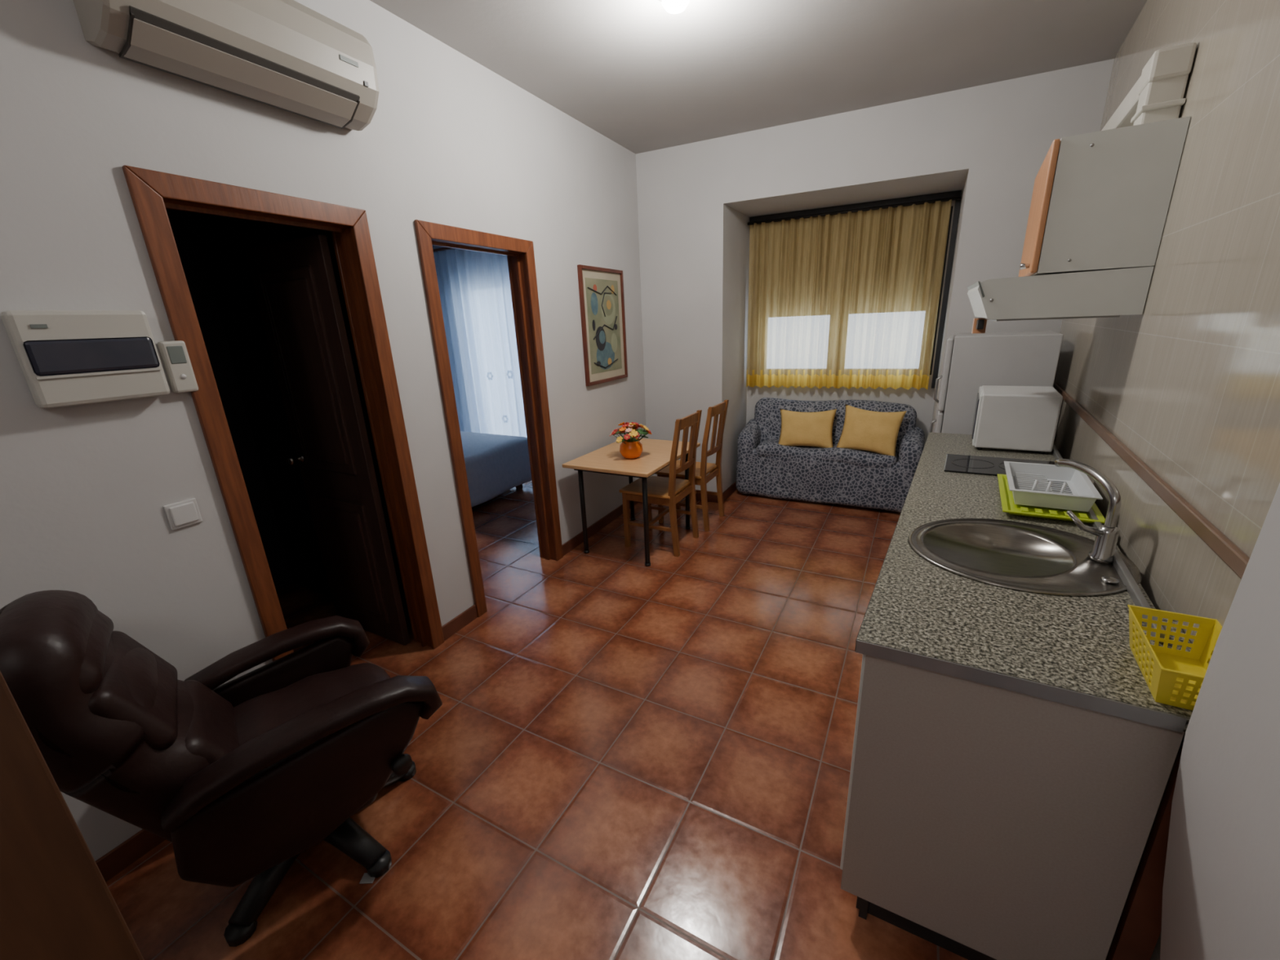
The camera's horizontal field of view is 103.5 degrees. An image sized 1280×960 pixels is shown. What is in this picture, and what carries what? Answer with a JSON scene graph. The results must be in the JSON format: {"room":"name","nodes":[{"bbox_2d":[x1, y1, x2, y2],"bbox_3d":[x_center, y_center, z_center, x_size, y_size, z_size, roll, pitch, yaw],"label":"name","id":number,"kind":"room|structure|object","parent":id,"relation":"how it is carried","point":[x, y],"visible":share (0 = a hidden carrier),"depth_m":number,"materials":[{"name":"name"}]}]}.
{"room":"apartment kitchen-living room","nodes":[
{"label":"apartment kitchen-living room","id":0,"kind":"room"},
{"bbox_2d":[165,208,293,591],"bbox_3d":[-2.770,-0.499,2.501,0.100,2.900,1.420,7,20,28],"label":"wall","id":1,"kind":"structure","parent":0,"point":[182,223],"depth_m":3.00,"materials":[{"name":"paint"}]},
{"bbox_2d":[191,212,411,626],"bbox_3d":[-1.825,-0.613,2.734,1.320,2.900,0.070,7,20,28],"label":"wall","id":2,"kind":"structure","parent":0,"point":[224,240],"depth_m":2.88,"materials":[{"name":"paint"}]},
{"bbox_2d":[0,0,646,861],"bbox_3d":[-1.207,-0.502,2.293,0.120,2.900,5.366,6,19,26],"label":"wall","id":3,"kind":"structure","parent":0,"point":[85,489],"depth_m":1.70,"materials":[{"name":"paint"}]},
{"bbox_2d":[0,310,169,408],"bbox_3d":[-1.548,-0.349,1.430,0.062,0.250,0.281,6,19,26],"label":"box","id":4,"kind":"object","parent":3,"relation":"attached to","point":[65,357],"visible":1,"depth_m":1.40,"materials":[{"name":"white plastic"}]},
{"bbox_2d":[157,340,198,393],"bbox_3d":[-1.474,-0.361,1.611,0.032,0.160,0.066,7,20,28],"label":"thermostat","id":5,"kind":"object","parent":3,"relation":"attached to","point":[174,354],"visible":1,"depth_m":1.60,"materials":[{"name":"white plastic"}]},
{"bbox_2d":[163,497,202,530],"bbox_3d":[-1.508,0.113,1.667,0.014,0.085,0.085,6,19,26],"label":"light switch","id":6,"kind":"object","parent":3,"relation":"attached to","point":[186,513],"visible":1,"depth_m":1.66,"materials":[{"name":"plastic"}]},
{"bbox_2d":[73,0,379,130],"bbox_3d":[-1.254,-1.418,1.625,0.199,0.310,0.791,6,19,26],"label":"air conditioner","id":7,"kind":"object","parent":3,"relation":"attached to","point":[287,55],"visible":1,"depth_m":1.58,"materials":[{"name":"plastic"}]},
{"bbox_2d":[122,164,444,661],"bbox_3d":[-1.342,-0.025,2.127,0.160,2.100,0.772,6,19,26],"label":"trim","id":8,"kind":"structure","parent":3,"relation":"attached to","point":[152,192],"depth_m":1.91,"materials":[{"name":"brown wood"}]},
{"bbox_2d":[244,234,409,645],"bbox_3d":[-1.571,-0.094,2.516,0.600,2.000,0.113,7,20,28],"label":"door","id":9,"kind":"structure","parent":3,"relation":"in","point":[294,281],"depth_m":2.45,"materials":[{"name":"brown wood"}]},
{"bbox_2d":[95,480,737,882],"bbox_3d":[-0.587,0.778,2.835,0.762,0.085,6.015,6,19,26],"label":"baseboard","id":10,"kind":"structure","parent":3,"relation":"attached to","point":[132,849],"depth_m":1.69,"materials":[{"name":"tile"}]},
{"bbox_2d":[413,219,563,617],"bbox_3d":[-0.863,-0.327,3.030,0.160,2.100,0.859,6,19,26],"label":"trim","id":11,"kind":"structure","parent":3,"relation":"attached to","point":[519,252],"depth_m":3.06,"materials":[{"name":"brown wood"}]},
{"bbox_2d":[577,264,627,386],"bbox_3d":[-0.269,-1.180,3.874,0.028,0.835,0.621,6,19,26],"label":"framed picture","id":12,"kind":"object","parent":3,"relation":"attached to","point":[601,290],"visible":1,"depth_m":3.84,"materials":[{"name":"multicoloured paper"}]},
{"bbox_2d":[432,245,454,252],"bbox_3d":[-1.261,-1.548,5.652,3.400,2.900,0.100,7,20,28],"label":"wall","id":13,"kind":"structure","parent":0,"point":[433,246],"depth_m":5.82,"materials":[{"name":"paint"}]},
{"bbox_2d":[432,247,527,437],"bbox_3d":[-1.470,-1.324,5.578,2.650,2.434,0.130,7,20,28],"label":"sheer curtain","id":14,"kind":"object","parent":13,"relation":"hanging from","point":[474,286],"visible":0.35,"depth_m":5.68,"materials":[{"name":"fabric"}]},
{"bbox_2d":[106,480,967,959],"bbox_3d":[-1.004,0.770,3.229,7.000,0.100,6.600,7,20,28],"label":"floor","id":15,"kind":"structure","parent":0,"point":[621,757],"depth_m":1.88,"materials":[{"name":"tile"}]},
{"bbox_2d":[0,671,144,959],"bbox_3d":[-0.954,0.547,0.341,0.053,2.020,0.795,7,20,28],"label":"entrance door","id":16,"kind":"structure","parent":15,"relation":"on","point":[56,903],"depth_m":0.65,"materials":[{"name":"brown wood"}]},
{"bbox_2d":[0,590,442,946],"bbox_3d":[-1.157,0.709,1.531,0.890,1.042,0.649,-17,22,-38],"label":"recliner armchair","id":17,"kind":"object","parent":15,"relation":"on","point":[243,775],"visible":0.98,"depth_m":1.33,"materials":[{"name":"brown leather"}]},
{"bbox_2d":[359,872,374,884],"bbox_3d":[-0.839,1.230,1.558,0.040,0.002,0.030,-2,17,0],"label":"paper scrap","id":18,"kind":"object","parent":15,"relation":"on","point":[366,878],"visible":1,"depth_m":1.55,"materials":[{"name":"white paper"}]},
{"bbox_2d":[460,431,531,506],"bbox_3d":[-2.109,-0.343,5.186,1.760,0.950,1.040,7,20,28],"label":"bed","id":19,"kind":"object","parent":15,"relation":"on","point":[495,464],"visible":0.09,"depth_m":4.83,"materials":[{"name":"blue fabric"}]},
{"bbox_2d":[562,437,700,566],"bbox_3d":[-0.021,0.136,3.780,0.660,0.700,0.890,7,20,28],"label":"dining table","id":20,"kind":"object","parent":15,"relation":"on","point":[655,456],"visible":0.8,"depth_m":3.51,"materials":[{"name":"brown wood"}]},
{"bbox_2d":[608,422,652,458],"bbox_3d":[-0.070,-0.278,3.519,0.282,0.250,0.293,7,20,28],"label":"flower pot","id":21,"kind":"object","parent":20,"relation":"on","point":[631,447],"visible":1,"depth_m":3.47,"materials":[{"name":"orange ceramic"}]},
{"bbox_2d":[619,409,702,556],"bbox_3d":[0.158,0.000,3.705,0.494,0.990,0.406,7,20,28],"label":"dining chair","id":22,"kind":"object","parent":15,"relation":"on","point":[662,491],"visible":0.96,"depth_m":3.62,"materials":[{"name":"brown wood"}]},
{"bbox_2d":[654,400,728,531],"bbox_3d":[0.424,-0.139,4.112,0.494,0.990,0.396,7,20,28],"label":"dining chair","id":23,"kind":"object","parent":15,"relation":"on","point":[703,468],"visible":0.72,"depth_m":3.98,"materials":[{"name":"brown wood"}]},
{"bbox_2d":[736,397,924,512],"bbox_3d":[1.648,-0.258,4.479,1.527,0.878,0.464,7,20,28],"label":"sofa","id":24,"kind":"object","parent":15,"relation":"on","point":[765,467],"visible":0.83,"depth_m":4.36,"materials":[{"name":"fabric"}]},
{"bbox_2d":[778,408,836,448],"bbox_3d":[1.455,-0.446,4.415,0.486,0.348,0.177,5,19,24],"label":"cushion","id":25,"kind":"object","parent":24,"relation":"on","point":[797,428],"visible":1,"depth_m":4.36,"materials":[{"name":"yellow fabric"}]},
{"bbox_2d":[836,404,906,456],"bbox_3d":[1.904,-0.406,4.175,0.494,0.403,0.186,9,21,32],"label":"cushion","id":26,"kind":"object","parent":24,"relation":"on","point":[877,432],"visible":1,"depth_m":4.12,"materials":[{"name":"yellow fabric"}]},
{"bbox_2d":[928,330,1063,434],"bbox_3d":[2.196,-0.193,3.265,0.598,1.450,0.520,7,20,28],"label":"refrigerator","id":27,"kind":"object","parent":15,"relation":"on","point":[972,362],"visible":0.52,"depth_m":2.91,"materials":[{"name":"metal"}]},
{"bbox_2d":[840,432,1192,959],"bbox_3d":[1.395,0.486,2.085,0.621,0.925,2.405,8,20,30],"label":"countertop","id":28,"kind":"structure","parent":15,"relation":"on","point":[1014,755],"depth_m":1.14,"materials":[{"name":"stone"}]},
{"bbox_2d":[943,453,1054,475],"bbox_3d":[1.656,-0.063,2.321,0.450,0.008,0.320,7,20,28],"label":"cooktop","id":29,"kind":"object","parent":28,"relation":"in","point":[973,464],"visible":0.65,"depth_m":2.35,"materials":[{"name":"black glass"}]},
{"bbox_2d":[972,385,1062,453],"bbox_3d":[1.960,-0.327,2.652,0.356,0.290,0.370,7,20,28],"label":"microwave oven","id":30,"kind":"object","parent":28,"relation":"on","point":[1023,418],"visible":1,"depth_m":2.51,"materials":[{"name":"plastic"}]},
{"bbox_2d":[907,518,1142,596],"bbox_3d":[1.126,0.291,1.537,0.564,0.178,0.524,7,20,28],"label":"sink","id":31,"kind":"object","parent":28,"relation":"in","point":[1017,556],"visible":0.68,"depth_m":1.48,"materials":[{"name":"metal"}]},
{"bbox_2d":[997,461,1105,523],"bbox_3d":[1.515,0.027,1.880,0.309,0.110,0.488,7,20,28],"label":"dish rack","id":32,"kind":"object","parent":28,"relation":"on","point":[1043,491],"visible":0.99,"depth_m":1.81,"materials":[{"name":"plastic"}]},
{"bbox_2d":[1054,458,1121,564],"bbox_3d":[1.328,0.078,1.507,0.136,0.244,0.273,7,20,28],"label":"kitchen faucet","id":33,"kind":"object","parent":28,"relation":"on","point":[1105,541],"visible":1,"depth_m":1.41,"materials":[{"name":"silver metal"}]},
{"bbox_2d":[1127,604,1222,710],"bbox_3d":[1.041,0.347,0.963,0.150,0.085,0.239,7,20,28],"label":"storage basket","id":34,"kind":"object","parent":28,"relation":"on","point":[1173,677],"visible":0.7,"depth_m":1.01,"materials":[{"name":"yellow plastic"}]},
{"bbox_2d":[369,0,1146,154],"bbox_3d":[-1.127,-2.091,2.336,7.000,0.100,6.600,7,20,28],"label":"ceiling","id":35,"kind":"structure","parent":0,"point":[644,77],"depth_m":2.57,"materials":[{"name":"paint"}]},
{"bbox_2d":[658,0,688,13],"bbox_3d":[0.145,-1.967,2.061,0.180,0.078,0.180,7,20,28],"label":"ceiling lamp","id":36,"kind":"object","parent":35,"relation":"attached to","point":[673,6],"depth_m":2.06,"materials":[{"name":"white glass"}]},
{"bbox_2d":[635,58,1114,493],"bbox_3d":[1.538,-1.225,4.229,3.462,2.900,0.839,6,19,25],"label":"wall","id":37,"kind":"structure","parent":0,"point":[990,143],"depth_m":3.71,"materials":[{"name":"paint"}]},
{"bbox_2d":[746,190,961,390],"bbox_3d":[1.701,-1.524,4.290,1.601,1.480,0.124,6,19,25],"label":"curtain","id":38,"kind":"object","parent":37,"relation":"hanging from","point":[847,296],"visible":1,"depth_m":4.24,"materials":[{"name":"yellow fabric"}]},
{"bbox_2d":[929,206,952,374],"bbox_3d":[1.778,-1.578,4.411,1.495,1.286,0.080,6,19,25],"label":"window","id":39,"kind":"structure","parent":37,"relation":"in","point":[951,211],"depth_m":4.06,"materials":[{"name":"black metal"}]},
{"bbox_2d":[1053,0,1279,959],"bbox_3d":[1.454,-0.199,0.953,0.634,2.900,5.716,8,20,31],"label":"wall","id":40,"kind":"structure","parent":0,"point":[1189,384],"depth_m":1.13,"materials":[{"name":"beige tile"}]},
{"bbox_2d":[967,266,1154,333],"bbox_3d":[1.635,-0.712,2.066,0.489,0.222,0.601,7,20,28],"label":"range hood","id":41,"kind":"object","parent":40,"relation":"attached to","point":[1110,293],"visible":1,"depth_m":1.80,"materials":[{"name":"metal"}]},
{"bbox_2d":[1018,115,1191,276],"bbox_3d":[1.703,-1.016,1.937,0.396,0.424,0.621,7,20,28],"label":"upper cabinet","id":42,"kind":"object","parent":40,"relation":"attached to","point":[1100,200],"visible":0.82,"depth_m":1.69,"materials":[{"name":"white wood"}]},
{"bbox_2d":[1106,742,1183,959],"bbox_3d":[1.040,0.869,1.032,0.053,0.850,0.020,7,20,28],"label":"trim","id":43,"kind":"structure","parent":40,"relation":"attached to","point":[1140,928],"depth_m":1.02,"materials":[{"name":"wood"}]},
{"bbox_2d":[1101,42,1196,130],"bbox_3d":[2.087,-1.464,2.218,0.106,0.232,1.504,8,20,31],"label":"duct","id":44,"kind":"object","parent":40,"relation":"attached to","point":[1157,95],"visible":0.79,"depth_m":1.63,"materials":[{"name":"white plastic"}]},
{"bbox_2d":[1053,382,1249,579],"bbox_3d":[1.803,-0.189,1.967,0.014,0.038,2.906,8,20,31],"label":"wall trim","id":45,"kind":"structure","parent":40,"relation":"attached to","point":[1236,559],"depth_m":1.25,"materials":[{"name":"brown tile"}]}
]}

